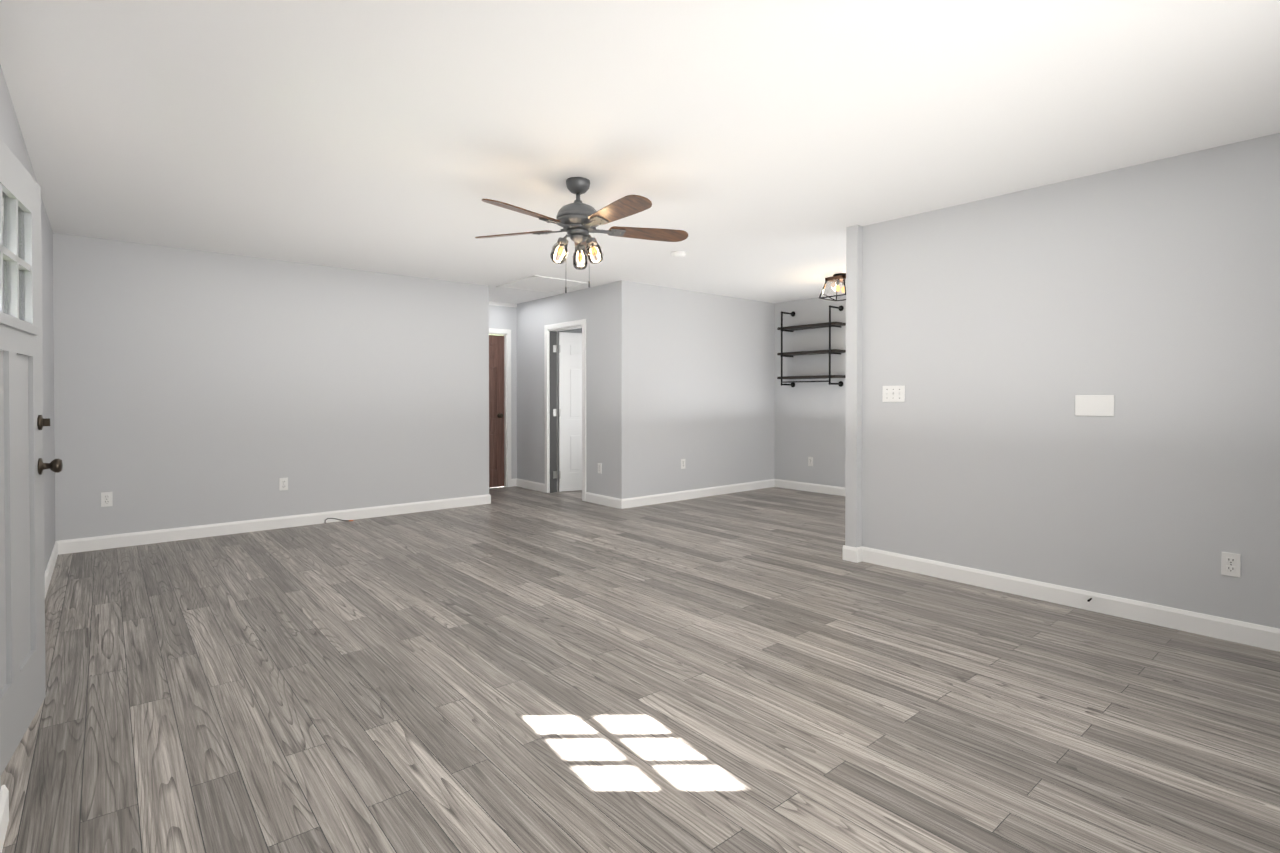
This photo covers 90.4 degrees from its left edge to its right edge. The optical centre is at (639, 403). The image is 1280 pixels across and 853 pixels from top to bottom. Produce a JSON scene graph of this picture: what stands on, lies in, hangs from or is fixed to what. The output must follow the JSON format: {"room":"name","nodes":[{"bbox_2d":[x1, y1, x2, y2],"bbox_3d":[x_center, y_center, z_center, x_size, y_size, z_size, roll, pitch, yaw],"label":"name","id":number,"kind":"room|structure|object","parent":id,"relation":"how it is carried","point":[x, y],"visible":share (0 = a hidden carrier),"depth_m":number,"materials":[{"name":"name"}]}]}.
{"room":"empty living room","nodes":[
{"label":"empty living room","id":0,"kind":"room"},
{"bbox_2d":[0,65,55,789],"bbox_3d":[-2.126,-0.042,2.053,0.150,2.440,7.450,0,1,-40],"label":"wall","id":1,"kind":"structure","parent":0,"point":[11,137],"depth_m":4.14,"materials":[{"name":"grey paint"}]},
{"bbox_2d":[0,785,8,852],"bbox_3d":[-0.787,1.141,0.581,0.044,0.105,3.154,0,1,-40],"label":"baseboard","id":2,"kind":"structure","parent":1,"relation":"attached to","point":[4,792],"depth_m":1.73,"materials":[{"name":"white wood"}]},
{"bbox_2d":[0,138,62,774],"bbox_3d":[-2.106,0.161,2.150,0.202,2.018,0.898,0,1,-40],"label":"front door","id":3,"kind":"structure","parent":1,"relation":"in","point":[23,422],"depth_m":2.26,"materials":[{"name":"grey wood"}]},
{"bbox_2d":[45,540,59,597],"bbox_3d":[-3.440,1.110,3.658,0.014,0.105,3.000,0,1,-40],"label":"baseboard","id":4,"kind":"structure","parent":1,"relation":"attached to","point":[56,549],"depth_m":4.28,"materials":[{"name":"white wood"}]},
{"bbox_2d":[53,233,488,540],"bbox_3d":[-3.105,-0.082,6.022,3.590,2.440,0.120,0,1,-40],"label":"wall","id":5,"kind":"structure","parent":0,"point":[194,387],"depth_m":5.65,"materials":[{"name":"grey paint"}]},
{"bbox_2d":[101,492,112,506],"bbox_3d":[-4.206,0.758,5.017,0.070,0.114,0.009,0,1,-40],"label":"electrical outlet plate","id":6,"kind":"object","parent":5,"relation":"attached to","point":[106,497],"depth_m":5.01,"materials":[{"name":"white plastic"}]},
{"bbox_2d":[60,494,490,553],"bbox_3d":[-3.056,1.086,5.987,3.604,0.105,0.014,0,1,-40],"label":"baseboard","id":7,"kind":"structure","parent":5,"relation":"attached to","point":[200,531],"depth_m":5.66,"materials":[{"name":"white wood"}]},
{"bbox_2d":[279,478,287,490],"bbox_3d":[-3.258,0.740,5.817,0.070,0.114,0.009,0,1,-40],"label":"electrical outlet plate","id":8,"kind":"object","parent":5,"relation":"attached to","point":[283,482],"depth_m":5.81,"materials":[{"name":"white plastic"}]},
{"bbox_2d":[489,305,581,481],"bbox_3d":[-1.053,-0.113,9.111,3.770,2.440,0.120,0,1,-40],"label":"wall","id":9,"kind":"structure","parent":0,"point":[501,317],"depth_m":8.49,"materials":[{"name":"grey paint"}]},
{"bbox_2d":[489,335,503,487],"bbox_3d":[-2.074,0.108,8.206,0.730,2.000,0.102,0,1,-40],"label":"end door","id":10,"kind":"structure","parent":9,"relation":"in","point":[496,410],"depth_m":8.38,"materials":[{"name":"brown wood"}]},
{"bbox_2d":[489,301,516,486],"bbox_3d":[-2.041,-0.104,8.266,0.928,2.439,0.141,0,1,-40],"label":"door frame","id":11,"kind":"structure","parent":9,"relation":"attached to","point":[506,333],"depth_m":8.43,"materials":[{"name":"white wood"}]},
{"bbox_2d":[517,280,629,498],"bbox_3d":[-0.879,-0.099,7.702,0.120,2.440,2.260,0,1,-40],"label":"wall","id":12,"kind":"structure","parent":0,"point":[603,310],"depth_m":7.19,"materials":[{"name":"grey paint"}]},
{"bbox_2d":[512,478,544,491],"bbox_3d":[-1.425,1.063,8.254,0.020,0.105,0.730,0,1,-40],"label":"baseboard","id":13,"kind":"structure","parent":12,"relation":"attached to","point":[517,482],"depth_m":8.28,"materials":[{"name":"white wood"}]},
{"bbox_2d":[544,319,585,500],"bbox_3d":[-0.853,0.076,7.673,0.156,2.090,0.880,0,1,-40],"label":"door frame","id":14,"kind":"structure","parent":12,"relation":"attached to","point":[550,405],"depth_m":7.93,"materials":[{"name":"white wood"}]},
{"bbox_2d":[553,332,581,491],"bbox_3d":[-0.700,0.109,8.110,0.786,2.000,0.264,0,1,-40],"label":"hall door","id":15,"kind":"structure","parent":12,"relation":"in","point":[570,411],"depth_m":8.04,"materials":[{"name":"white wood"}]},
{"bbox_2d":[598,463,601,473],"bbox_3d":[-0.451,0.727,7.103,0.009,0.114,0.070,0,1,-40],"label":"electrical outlet plate","id":16,"kind":"object","parent":12,"relation":"attached to","point":[599,464],"depth_m":7.09,"materials":[{"name":"white plastic"}]},
{"bbox_2d":[585,492,619,508],"bbox_3d":[-0.414,1.075,7.059,0.014,0.105,0.640,0,1,-40],"label":"baseboard","id":17,"kind":"structure","parent":12,"relation":"attached to","point":[589,497],"depth_m":7.05,"materials":[{"name":"white wood"}]},
{"bbox_2d":[0,0,1279,303],"bbox_3d":[0.286,-1.339,4.787,7.600,0.100,8.900,0,1,-40],"label":"ceiling","id":18,"kind":"structure","parent":0,"point":[764,150],"depth_m":2.82,"materials":[{"name":"white paint"}]},
{"bbox_2d":[496,275,590,292],"bbox_3d":[-1.074,-1.306,7.022,0.700,0.012,0.830,0,1,-40],"label":"attic hatch","id":19,"kind":"object","parent":18,"relation":"in","point":[538,283],"depth_m":7.00,"materials":[{"name":"white paint"}]},
{"bbox_2d":[475,177,687,292],"bbox_3d":[-0.342,-0.955,3.618,1.285,0.645,1.261,0,1,-40],"label":"ceiling fan","id":20,"kind":"object","parent":18,"relation":"hanging from","point":[578,220],"visible":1,"depth_m":3.60,"materials":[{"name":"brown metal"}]},
{"bbox_2d":[671,251,685,257],"bbox_3d":[0.331,-1.276,5.479,0.130,0.040,0.130,0,1,-40],"label":"smoke detector","id":21,"kind":"object","parent":18,"relation":"attached to","point":[677,254],"visible":1,"depth_m":5.43,"materials":[{"name":"white plastic"}]},
{"bbox_2d":[819,273,845,300],"bbox_3d":[2.040,-1.186,6.463,0.312,0.241,0.312,0,1,-40],"label":"ceiling light","id":22,"kind":"object","parent":18,"relation":"attached to","point":[830,289],"visible":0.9,"depth_m":6.47,"materials":[{"name":"glass"}]},
{"bbox_2d":[1,482,1279,852],"bbox_3d":[-0.363,1.206,4.265,9.300,0.100,8.900,0,1,-40],"label":"floor","id":23,"kind":"structure","parent":0,"point":[525,670],"depth_m":2.50,"materials":[{"name":"laminate"}]},
{"bbox_2d":[630,282,774,497],"bbox_3d":[0.805,-0.099,7.722,2.480,2.440,0.120,0,1,-40],"label":"wall","id":24,"kind":"structure","parent":0,"point":[702,373],"depth_m":7.55,"materials":[{"name":"grey paint"}]},
{"bbox_2d":[681,459,684,468],"bbox_3d":[0.503,0.704,7.391,0.070,0.114,0.009,0,1,-40],"label":"electrical outlet plate","id":25,"kind":"object","parent":24,"relation":"attached to","point":[682,460],"depth_m":7.38,"materials":[{"name":"white plastic"}]},
{"bbox_2d":[620,479,775,508],"bbox_3d":[0.782,1.069,7.627,2.574,0.105,0.014,0,1,-40],"label":"baseboard","id":26,"kind":"structure","parent":24,"relation":"attached to","point":[733,488],"depth_m":7.49,"materials":[{"name":"white wood"}]},
{"bbox_2d":[774,295,845,486],"bbox_3d":[2.563,-0.099,7.654,0.120,2.440,6.770,0,1,-40],"label":"wall","id":27,"kind":"structure","parent":0,"point":[809,419],"depth_m":8.04,"materials":[{"name":"grey paint"}]},
{"bbox_2d":[776,479,844,495],"bbox_3d":[3.201,1.078,6.805,0.014,0.105,4.390,0,1,-40],"label":"baseboard","id":28,"kind":"structure","parent":27,"relation":"attached to","point":[826,489],"depth_m":8.03,"materials":[{"name":"white wood"}]},
{"bbox_2d":[808,457,812,465],"bbox_3d":[2.156,0.738,8.045,0.008,0.114,0.070,0,1,-40],"label":"electrical outlet plate","id":29,"kind":"object","parent":27,"relation":"attached to","point":[810,459],"depth_m":8.04,"materials":[{"name":"white plastic"}]},
{"bbox_2d":[777,305,845,386],"bbox_3d":[2.108,-0.694,7.896,0.253,0.983,0.845,0,1,-40],"label":"shelf","id":30,"kind":"object","parent":27,"relation":"attached to","point":[830,351],"visible":1,"depth_m":7.80,"materials":[{"name":"black metal"}]},
{"bbox_2d":[845,133,1279,628],"bbox_3d":[2.672,-0.056,3.437,0.190,2.440,3.380,0,1,-40],"label":"wall","id":31,"kind":"structure","parent":0,"point":[994,336],"depth_m":3.58,"materials":[{"name":"grey paint"}]},
{"bbox_2d":[852,547,855,557],"bbox_3d":[2.185,1.104,4.185,0.014,0.105,1.654,0,1,-40],"label":"baseboard","id":32,"kind":"structure","parent":31,"relation":"attached to","point":[853,548],"depth_m":4.61,"materials":[{"name":"white wood"}]},
{"bbox_2d":[882,386,904,401],"bbox_3d":[1.772,-0.066,4.453,0.016,0.114,0.164,0,1,-40],"label":"light switch","id":33,"kind":"object","parent":31,"relation":"attached to","point":[893,393],"visible":1,"depth_m":4.45,"materials":[{"name":"white plastic"}]},
{"bbox_2d":[856,546,1279,651],"bbox_3d":[2.626,1.112,3.449,0.020,0.105,3.140,0,1,-40],"label":"baseboard","id":34,"kind":"structure","parent":31,"relation":"attached to","point":[1220,628],"depth_m":3.56,"materials":[{"name":"white wood"}]},
{"bbox_2d":[1075,395,1113,415],"bbox_3d":[2.537,0.013,3.552,0.008,0.116,0.184,0,1,-40],"label":"thermostat","id":35,"kind":"object","parent":31,"relation":"attached to","point":[1094,405],"visible":1,"depth_m":3.55,"materials":[{"name":"white plastic"}]},
{"bbox_2d":[1221,552,1240,577],"bbox_3d":[2.903,0.793,3.125,0.009,0.114,0.070,0,1,-40],"label":"electrical outlet plate","id":36,"kind":"object","parent":31,"relation":"attached to","point":[1230,564],"depth_m":3.12,"materials":[{"name":"white plastic"}]}
]}

